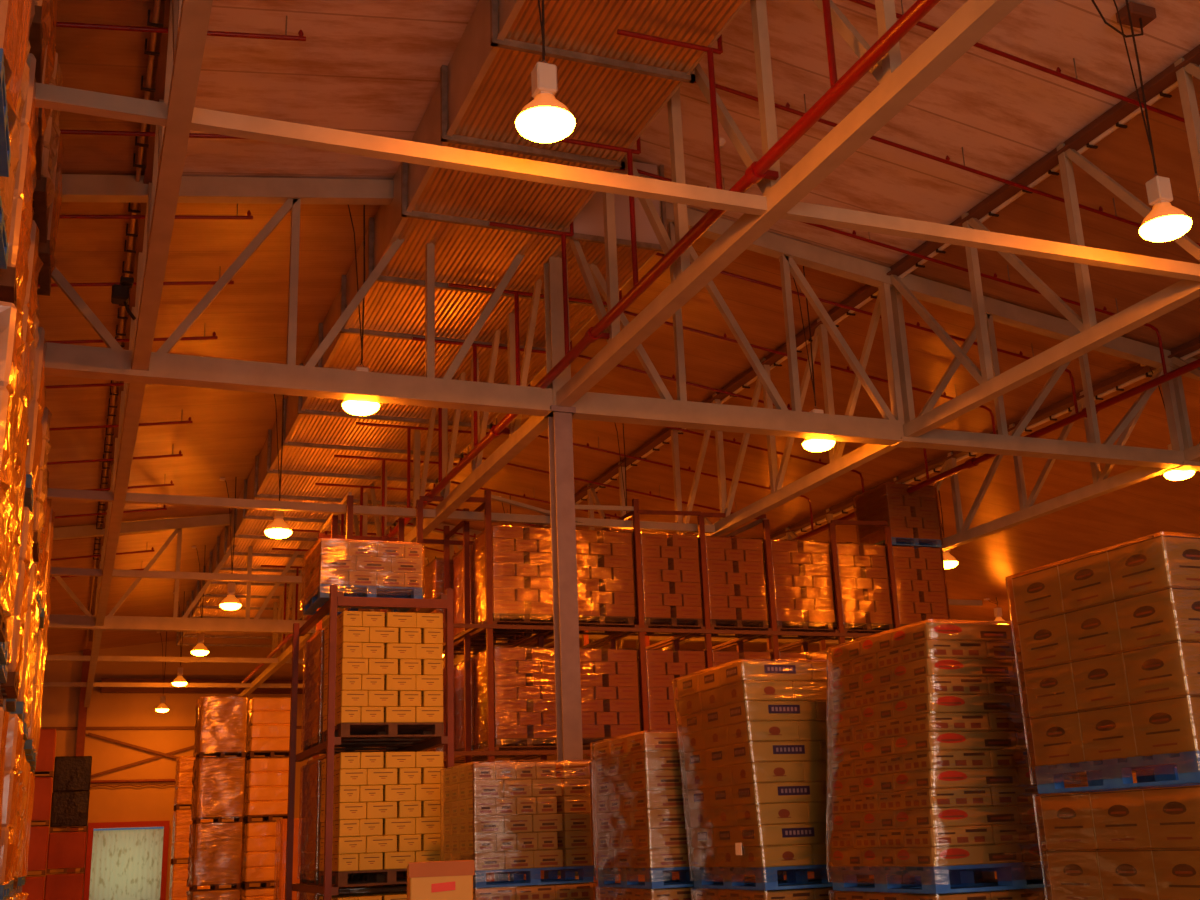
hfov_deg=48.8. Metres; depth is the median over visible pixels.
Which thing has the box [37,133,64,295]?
load
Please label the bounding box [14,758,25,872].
load
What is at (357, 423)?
branch
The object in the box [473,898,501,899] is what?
load
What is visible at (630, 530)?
lamp
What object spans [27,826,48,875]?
load
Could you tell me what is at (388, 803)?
load
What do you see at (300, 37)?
branch
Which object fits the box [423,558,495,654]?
load
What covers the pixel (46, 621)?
load
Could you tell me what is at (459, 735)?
load
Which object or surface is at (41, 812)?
load
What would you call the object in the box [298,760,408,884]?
load
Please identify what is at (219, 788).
load
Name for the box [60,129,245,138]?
branch
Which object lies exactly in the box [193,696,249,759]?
load
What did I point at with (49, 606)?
load
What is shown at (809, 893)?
load
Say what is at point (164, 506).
branch
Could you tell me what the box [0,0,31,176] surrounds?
load
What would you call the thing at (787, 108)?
branch
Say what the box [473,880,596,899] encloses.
load
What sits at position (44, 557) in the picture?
load
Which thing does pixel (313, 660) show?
load
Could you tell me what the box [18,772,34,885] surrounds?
load
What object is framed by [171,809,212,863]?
load
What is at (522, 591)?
load
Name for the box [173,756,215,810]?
load
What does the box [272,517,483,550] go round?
branch
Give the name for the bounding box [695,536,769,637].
load
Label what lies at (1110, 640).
load
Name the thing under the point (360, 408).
lamp
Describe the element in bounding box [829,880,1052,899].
load
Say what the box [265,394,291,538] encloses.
lamp
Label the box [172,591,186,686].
lamp
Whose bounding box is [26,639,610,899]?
wall
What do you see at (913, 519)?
load
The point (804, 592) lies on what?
load
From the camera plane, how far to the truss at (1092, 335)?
18.13 m
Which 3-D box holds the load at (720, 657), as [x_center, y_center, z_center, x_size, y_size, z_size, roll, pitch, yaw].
[2.415,4.638,24.518,1.264,1.709,1.249,4,-18,-21]
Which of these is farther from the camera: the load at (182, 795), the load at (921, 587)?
the load at (182, 795)
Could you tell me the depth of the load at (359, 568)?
15.11 m
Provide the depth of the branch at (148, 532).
33.35 m
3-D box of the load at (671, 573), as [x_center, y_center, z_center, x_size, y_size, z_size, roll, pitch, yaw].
[1.102,2.513,24.648,1.234,1.730,1.248,4,-18,-21]
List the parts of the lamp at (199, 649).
lamp shade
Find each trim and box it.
[41,726,303,729]
[100,678,304,693]
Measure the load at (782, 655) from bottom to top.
1.709 m
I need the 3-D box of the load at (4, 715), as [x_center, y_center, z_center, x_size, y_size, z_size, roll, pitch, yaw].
[-6.910,3.718,13.788,1.256,1.940,1.256,4,-18,-21]
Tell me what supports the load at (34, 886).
on the floor
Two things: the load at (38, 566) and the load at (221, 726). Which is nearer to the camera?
the load at (38, 566)
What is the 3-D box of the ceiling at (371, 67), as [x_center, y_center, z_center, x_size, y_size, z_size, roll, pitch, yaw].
[-10.295,-1.444,21.549,17.000,2.530,69.000,4,-18,-21]
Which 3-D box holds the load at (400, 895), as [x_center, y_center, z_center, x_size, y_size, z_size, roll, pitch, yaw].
[-2.353,5.418,14.098,1.121,1.303,1.166,4,-18,-21]
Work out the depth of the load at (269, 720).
35.28 m
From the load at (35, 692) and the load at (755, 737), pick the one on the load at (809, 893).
the load at (755, 737)
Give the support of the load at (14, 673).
on the rack at (2, 701)
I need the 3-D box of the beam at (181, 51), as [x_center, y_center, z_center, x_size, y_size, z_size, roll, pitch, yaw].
[-8.952,0.477,24.529,0.200,2.603,56.700,4,-18,-21]
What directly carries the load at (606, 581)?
on the rack at (489, 624)
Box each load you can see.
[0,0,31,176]
[0,0,34,268]
[0,53,38,314]
[0,301,24,598]
[0,387,27,641]
[0,441,27,664]
[0,502,24,682]
[0,707,9,837]
[0,714,23,899]
[1,507,33,698]
[6,541,33,711]
[9,740,24,892]
[10,561,36,721]
[11,741,23,876]
[11,750,24,890]
[13,761,29,888]
[13,893,20,899]
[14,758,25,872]
[16,892,24,899]
[17,765,30,886]
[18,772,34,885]
[20,166,36,360]
[21,220,42,412]
[22,876,45,899]
[23,583,38,728]
[23,602,40,739]
[24,327,46,512]
[24,630,42,753]
[25,641,43,759]
[25,780,34,882]
[26,296,39,445]
[27,651,45,764]
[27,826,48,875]
[29,0,52,82]
[30,688,42,769]
[31,777,52,826]
[32,52,61,242]
[32,385,45,523]
[32,406,51,561]
[34,729,56,777]
[35,0,57,179]
[35,469,48,598]
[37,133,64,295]
[37,499,51,613]
[39,508,54,627]
[41,564,50,640]
[43,575,51,649]
[43,579,51,655]
[44,873,83,899]
[46,832,86,873]
[49,756,91,832]
[169,864,209,899]
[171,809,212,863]
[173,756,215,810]
[186,821,244,890]
[186,888,241,899]
[191,757,247,824]
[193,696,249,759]
[240,821,275,888]
[241,888,273,899]
[243,757,288,822]
[245,697,290,759]
[274,818,302,899]
[297,884,406,899]
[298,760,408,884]
[301,538,424,615]
[301,629,413,753]
[319,751,443,886]
[319,891,406,899]
[322,611,443,745]
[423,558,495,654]
[426,668,495,762]
[440,759,596,887]
[452,544,532,644]
[454,658,535,757]
[473,524,552,633]
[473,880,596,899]
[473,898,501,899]
[474,646,556,750]
[486,870,559,881]
[576,529,636,634]
[579,648,641,749]
[590,730,786,887]
[594,851,644,899]
[595,879,754,899]
[629,532,704,636]
[646,649,706,731]
[672,659,905,889]
[672,872,678,879]
[690,879,874,899]
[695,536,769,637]
[712,650,771,666]
[761,539,837,638]
[772,652,831,661]
[807,871,813,878]
[812,542,894,639]
[826,619,1087,893]
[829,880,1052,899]
[853,483,942,548]
[892,545,949,626]
[1005,532,1199,793]
[1033,782,1199,899]
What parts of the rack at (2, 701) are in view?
rail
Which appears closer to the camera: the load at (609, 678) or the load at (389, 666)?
the load at (389, 666)
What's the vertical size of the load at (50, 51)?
1.484 m
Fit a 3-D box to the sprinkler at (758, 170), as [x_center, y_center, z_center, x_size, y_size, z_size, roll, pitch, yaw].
[-3.564,0.516,24.798,0.305,1.835,53.000,4,-18,-21]
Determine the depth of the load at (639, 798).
10.71 m
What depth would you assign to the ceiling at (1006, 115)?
20.45 m
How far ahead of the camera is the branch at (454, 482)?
32.48 m
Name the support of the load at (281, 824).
on the floor
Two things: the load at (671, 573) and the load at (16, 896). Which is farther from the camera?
the load at (671, 573)
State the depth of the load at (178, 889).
39.74 m
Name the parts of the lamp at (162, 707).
lamp shade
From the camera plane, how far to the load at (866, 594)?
25.62 m
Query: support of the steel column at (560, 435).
on the floor
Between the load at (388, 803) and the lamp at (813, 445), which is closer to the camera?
the load at (388, 803)
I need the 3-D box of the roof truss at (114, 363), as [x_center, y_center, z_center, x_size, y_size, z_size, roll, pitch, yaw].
[1.947,-1.944,19.098,27.054,3.494,0.300,4,-18,-21]
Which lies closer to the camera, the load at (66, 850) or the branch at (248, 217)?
the branch at (248, 217)
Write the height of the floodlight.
0.451 m
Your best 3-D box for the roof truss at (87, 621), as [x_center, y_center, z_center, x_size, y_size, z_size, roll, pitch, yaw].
[-4.892,3.306,35.916,27.054,3.494,0.300,4,-18,-21]
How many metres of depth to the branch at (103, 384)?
22.59 m
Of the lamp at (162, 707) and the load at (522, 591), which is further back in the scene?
the lamp at (162, 707)
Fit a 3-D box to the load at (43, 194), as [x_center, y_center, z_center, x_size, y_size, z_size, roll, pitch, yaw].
[-6.039,-3.073,13.071,1.263,1.560,1.262,4,-18,-21]
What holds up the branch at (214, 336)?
hanging from the ceiling at (371, 67)
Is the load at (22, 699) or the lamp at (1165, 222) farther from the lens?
the load at (22, 699)
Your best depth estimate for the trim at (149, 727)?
52.88 m
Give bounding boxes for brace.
[88,732,193,777]
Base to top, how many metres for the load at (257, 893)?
0.939 m
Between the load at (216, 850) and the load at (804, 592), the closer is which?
the load at (804, 592)
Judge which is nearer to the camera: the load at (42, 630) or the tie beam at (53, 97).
the tie beam at (53, 97)
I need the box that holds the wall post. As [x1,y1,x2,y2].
[67,650,90,873]
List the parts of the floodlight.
arm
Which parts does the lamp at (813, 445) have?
lamp shade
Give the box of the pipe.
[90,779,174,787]
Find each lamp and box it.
[156,631,168,712]
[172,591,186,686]
[191,545,208,655]
[220,478,240,609]
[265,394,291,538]
[342,205,379,415]
[515,0,574,142]
[614,422,632,531]
[779,260,834,451]
[924,480,957,568]
[984,597,1004,623]
[1113,0,1191,241]
[1140,364,1194,479]
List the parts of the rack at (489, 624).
rail, rail, rail, rail, rail, rail, rail, rail, rail, rail, rail, rail, rail, rail, rail, rail, rail, rail, rail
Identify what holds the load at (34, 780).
on the rack at (2, 701)
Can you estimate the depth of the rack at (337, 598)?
14.61 m
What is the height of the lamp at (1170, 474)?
2.076 m
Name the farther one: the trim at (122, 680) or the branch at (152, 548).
the trim at (122, 680)
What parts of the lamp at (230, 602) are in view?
lamp shade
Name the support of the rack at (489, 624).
on the floor
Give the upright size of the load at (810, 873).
1.622 m
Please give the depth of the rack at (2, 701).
14.94 m
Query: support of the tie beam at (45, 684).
attached to the truss at (900, 83)
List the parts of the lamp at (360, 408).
lamp shade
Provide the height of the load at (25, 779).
2.019 m
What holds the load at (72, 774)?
on the load at (66, 850)
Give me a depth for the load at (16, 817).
16.72 m
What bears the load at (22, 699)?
on the rack at (2, 701)
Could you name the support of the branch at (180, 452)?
hanging from the ceiling at (371, 67)
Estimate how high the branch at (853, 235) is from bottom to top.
2.240 m
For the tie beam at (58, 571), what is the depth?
27.54 m
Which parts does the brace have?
brace rod, brace rod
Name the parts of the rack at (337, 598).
rail, rail, rail, rail, rail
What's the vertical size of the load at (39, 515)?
1.866 m
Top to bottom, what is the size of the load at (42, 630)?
1.852 m
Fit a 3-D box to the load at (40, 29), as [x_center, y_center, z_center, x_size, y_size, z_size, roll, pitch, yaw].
[-5.026,-3.849,10.543,1.264,1.537,1.259,5,-18,-22]
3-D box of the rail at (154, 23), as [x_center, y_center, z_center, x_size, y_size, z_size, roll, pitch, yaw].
[-9.444,-0.467,25.523,0.150,0.185,58.000,4,-18,-21]
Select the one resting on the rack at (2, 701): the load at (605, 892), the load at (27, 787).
the load at (27, 787)
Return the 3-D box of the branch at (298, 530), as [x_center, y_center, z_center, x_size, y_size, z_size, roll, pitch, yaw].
[-2.641,2.265,34.291,10.876,2.240,0.060,4,-18,-21]
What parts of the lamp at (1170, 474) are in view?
lamp shade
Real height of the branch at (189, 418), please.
1.763 m
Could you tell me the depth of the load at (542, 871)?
21.77 m
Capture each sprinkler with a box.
[236,0,939,689]
[550,359,1199,647]
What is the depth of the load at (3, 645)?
12.09 m
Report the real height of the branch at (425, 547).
2.240 m
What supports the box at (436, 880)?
on the load at (476, 898)
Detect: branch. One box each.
[38,266,233,286]
[45,383,123,388]
[46,323,216,343]
[47,448,182,464]
[49,410,192,430]
[51,547,153,560]
[52,567,144,578]
[53,532,153,540]
[55,505,166,517]
[56,15,305,40]
[59,204,252,219]
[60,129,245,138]
[86,479,173,490]
[261,547,455,567]
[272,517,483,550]
[291,503,542,534]
[315,453,757,519]
[334,417,813,530]
[356,421,864,492]
[410,478,693,533]
[412,308,995,433]
[448,252,1078,413]
[489,168,1166,373]
[528,355,928,478]
[558,81,1199,245]
[617,0,1184,122]
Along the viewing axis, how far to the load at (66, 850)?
43.66 m
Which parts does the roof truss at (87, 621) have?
node plate, node plate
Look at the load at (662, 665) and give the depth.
23.52 m
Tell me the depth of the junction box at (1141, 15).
14.25 m
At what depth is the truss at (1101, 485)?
24.78 m
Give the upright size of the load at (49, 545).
1.890 m
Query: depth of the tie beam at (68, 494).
22.58 m
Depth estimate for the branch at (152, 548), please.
35.51 m
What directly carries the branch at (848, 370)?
attached to the sprinkler at (758, 170)
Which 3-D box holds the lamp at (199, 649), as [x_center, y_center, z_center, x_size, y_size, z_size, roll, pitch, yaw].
[-11.255,4.216,37.259,0.600,3.147,0.479,4,-18,-21]
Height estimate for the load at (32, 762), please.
2.017 m
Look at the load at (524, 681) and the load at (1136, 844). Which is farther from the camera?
the load at (524, 681)
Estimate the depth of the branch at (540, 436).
28.76 m
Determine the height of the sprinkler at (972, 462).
0.170 m
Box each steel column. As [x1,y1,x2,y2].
[308,627,319,760]
[543,256,582,878]
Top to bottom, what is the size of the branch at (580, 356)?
2.240 m
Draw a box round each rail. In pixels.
[85,0,162,646]
[543,65,1199,526]
[544,349,1199,646]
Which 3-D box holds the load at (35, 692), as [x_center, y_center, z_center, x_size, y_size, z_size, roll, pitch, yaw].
[-10.016,4.033,22.020,1.262,1.941,1.253,5,-18,-22]
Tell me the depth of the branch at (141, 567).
37.49 m
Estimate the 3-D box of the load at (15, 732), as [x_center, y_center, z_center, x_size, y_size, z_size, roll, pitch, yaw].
[-7.318,4.085,15.091,1.260,2.007,1.260,4,-18,-20]
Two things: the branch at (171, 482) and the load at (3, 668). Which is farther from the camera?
the branch at (171, 482)
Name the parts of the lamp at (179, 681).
lamp shade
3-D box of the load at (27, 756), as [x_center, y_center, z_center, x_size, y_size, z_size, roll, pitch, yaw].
[-10.532,4.387,23.273,1.260,2.014,1.259,4,-18,-21]
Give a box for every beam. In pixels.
[35,83,1199,281]
[43,682,303,687]
[46,655,443,664]
[47,488,714,533]
[50,567,982,605]
[84,0,212,706]
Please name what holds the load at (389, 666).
on the rack at (337, 598)
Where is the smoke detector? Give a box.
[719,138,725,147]
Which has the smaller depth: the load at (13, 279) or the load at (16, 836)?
the load at (13, 279)
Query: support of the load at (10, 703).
on the rack at (2, 701)
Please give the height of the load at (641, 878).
1.623 m
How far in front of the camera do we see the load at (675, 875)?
22.59 m
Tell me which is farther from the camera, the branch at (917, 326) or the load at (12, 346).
the branch at (917, 326)
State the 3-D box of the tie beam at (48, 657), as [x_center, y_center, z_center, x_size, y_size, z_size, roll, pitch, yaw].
[-7.126,6.591,41.118,26.900,0.140,0.120,4,-18,-21]
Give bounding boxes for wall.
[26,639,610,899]
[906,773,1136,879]
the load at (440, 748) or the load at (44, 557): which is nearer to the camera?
the load at (44, 557)
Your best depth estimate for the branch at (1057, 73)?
14.79 m
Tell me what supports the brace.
attached to the wall at (60, 705)
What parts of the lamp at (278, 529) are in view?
lamp shade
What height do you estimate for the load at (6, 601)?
1.992 m
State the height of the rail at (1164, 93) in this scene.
0.185 m
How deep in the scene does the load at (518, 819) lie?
12.62 m
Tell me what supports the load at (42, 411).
on the rack at (2, 701)
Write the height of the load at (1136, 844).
1.944 m
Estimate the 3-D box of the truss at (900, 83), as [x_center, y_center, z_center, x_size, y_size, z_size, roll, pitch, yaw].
[-4.019,0.493,26.530,0.200,3.346,56.700,4,-18,-21]
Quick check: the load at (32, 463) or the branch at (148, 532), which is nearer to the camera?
the load at (32, 463)
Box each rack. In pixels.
[0,683,26,899]
[285,585,453,899]
[307,489,899,881]
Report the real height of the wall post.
9.869 m
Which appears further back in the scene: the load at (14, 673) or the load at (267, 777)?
the load at (267, 777)
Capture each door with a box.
[83,821,169,899]
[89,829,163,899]
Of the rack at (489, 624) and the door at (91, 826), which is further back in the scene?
the door at (91, 826)
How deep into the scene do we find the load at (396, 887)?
15.00 m
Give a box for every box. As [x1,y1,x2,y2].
[407,860,474,899]
[1091,0,1155,37]
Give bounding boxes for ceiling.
[37,0,478,654]
[287,0,1199,657]
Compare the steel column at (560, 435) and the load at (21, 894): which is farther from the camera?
the load at (21, 894)
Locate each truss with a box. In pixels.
[45,174,1199,470]
[48,514,852,644]
[238,0,1023,695]
[410,44,1199,667]
[525,336,1199,650]
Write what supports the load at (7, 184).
on the rack at (2, 701)
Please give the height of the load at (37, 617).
1.971 m
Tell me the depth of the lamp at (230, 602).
30.20 m
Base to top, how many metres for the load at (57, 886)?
1.399 m
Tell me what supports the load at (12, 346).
on the rack at (2, 701)
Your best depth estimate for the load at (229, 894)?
33.58 m
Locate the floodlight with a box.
[111,277,135,319]
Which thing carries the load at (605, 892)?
on the floor
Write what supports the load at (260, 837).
on the load at (257, 893)
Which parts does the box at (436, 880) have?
lid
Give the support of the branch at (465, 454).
attached to the sprinkler at (758, 170)
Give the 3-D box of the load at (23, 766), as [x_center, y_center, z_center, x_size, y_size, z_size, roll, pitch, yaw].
[-8.941,5.282,18.852,1.263,1.969,1.259,4,-18,-20]
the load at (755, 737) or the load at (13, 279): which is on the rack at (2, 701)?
the load at (13, 279)
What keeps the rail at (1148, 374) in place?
attached to the ceiling at (1006, 115)
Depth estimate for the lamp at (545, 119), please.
10.47 m
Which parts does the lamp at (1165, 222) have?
lamp shade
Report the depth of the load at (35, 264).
12.43 m
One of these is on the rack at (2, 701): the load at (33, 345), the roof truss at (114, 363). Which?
the load at (33, 345)
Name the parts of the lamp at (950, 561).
lamp shade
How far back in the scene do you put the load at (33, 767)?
25.85 m
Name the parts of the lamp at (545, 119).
lamp shade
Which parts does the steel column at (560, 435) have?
cap plate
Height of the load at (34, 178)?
1.844 m
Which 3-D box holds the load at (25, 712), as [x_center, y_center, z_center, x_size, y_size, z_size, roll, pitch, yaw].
[-8.495,2.807,18.231,1.258,2.027,1.264,5,-18,-22]
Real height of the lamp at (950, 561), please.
1.986 m
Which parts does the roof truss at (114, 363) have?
node plate, node plate, node plate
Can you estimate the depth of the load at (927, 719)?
8.25 m
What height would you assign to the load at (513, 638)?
1.708 m
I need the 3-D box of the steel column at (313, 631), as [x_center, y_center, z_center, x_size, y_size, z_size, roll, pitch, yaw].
[-7.304,6.615,33.903,0.500,10.626,0.500,4,-18,-21]
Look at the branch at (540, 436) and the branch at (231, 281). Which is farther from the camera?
the branch at (540, 436)
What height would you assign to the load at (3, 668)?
1.996 m
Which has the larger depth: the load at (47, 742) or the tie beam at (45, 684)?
the tie beam at (45, 684)
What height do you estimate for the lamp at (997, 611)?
0.929 m

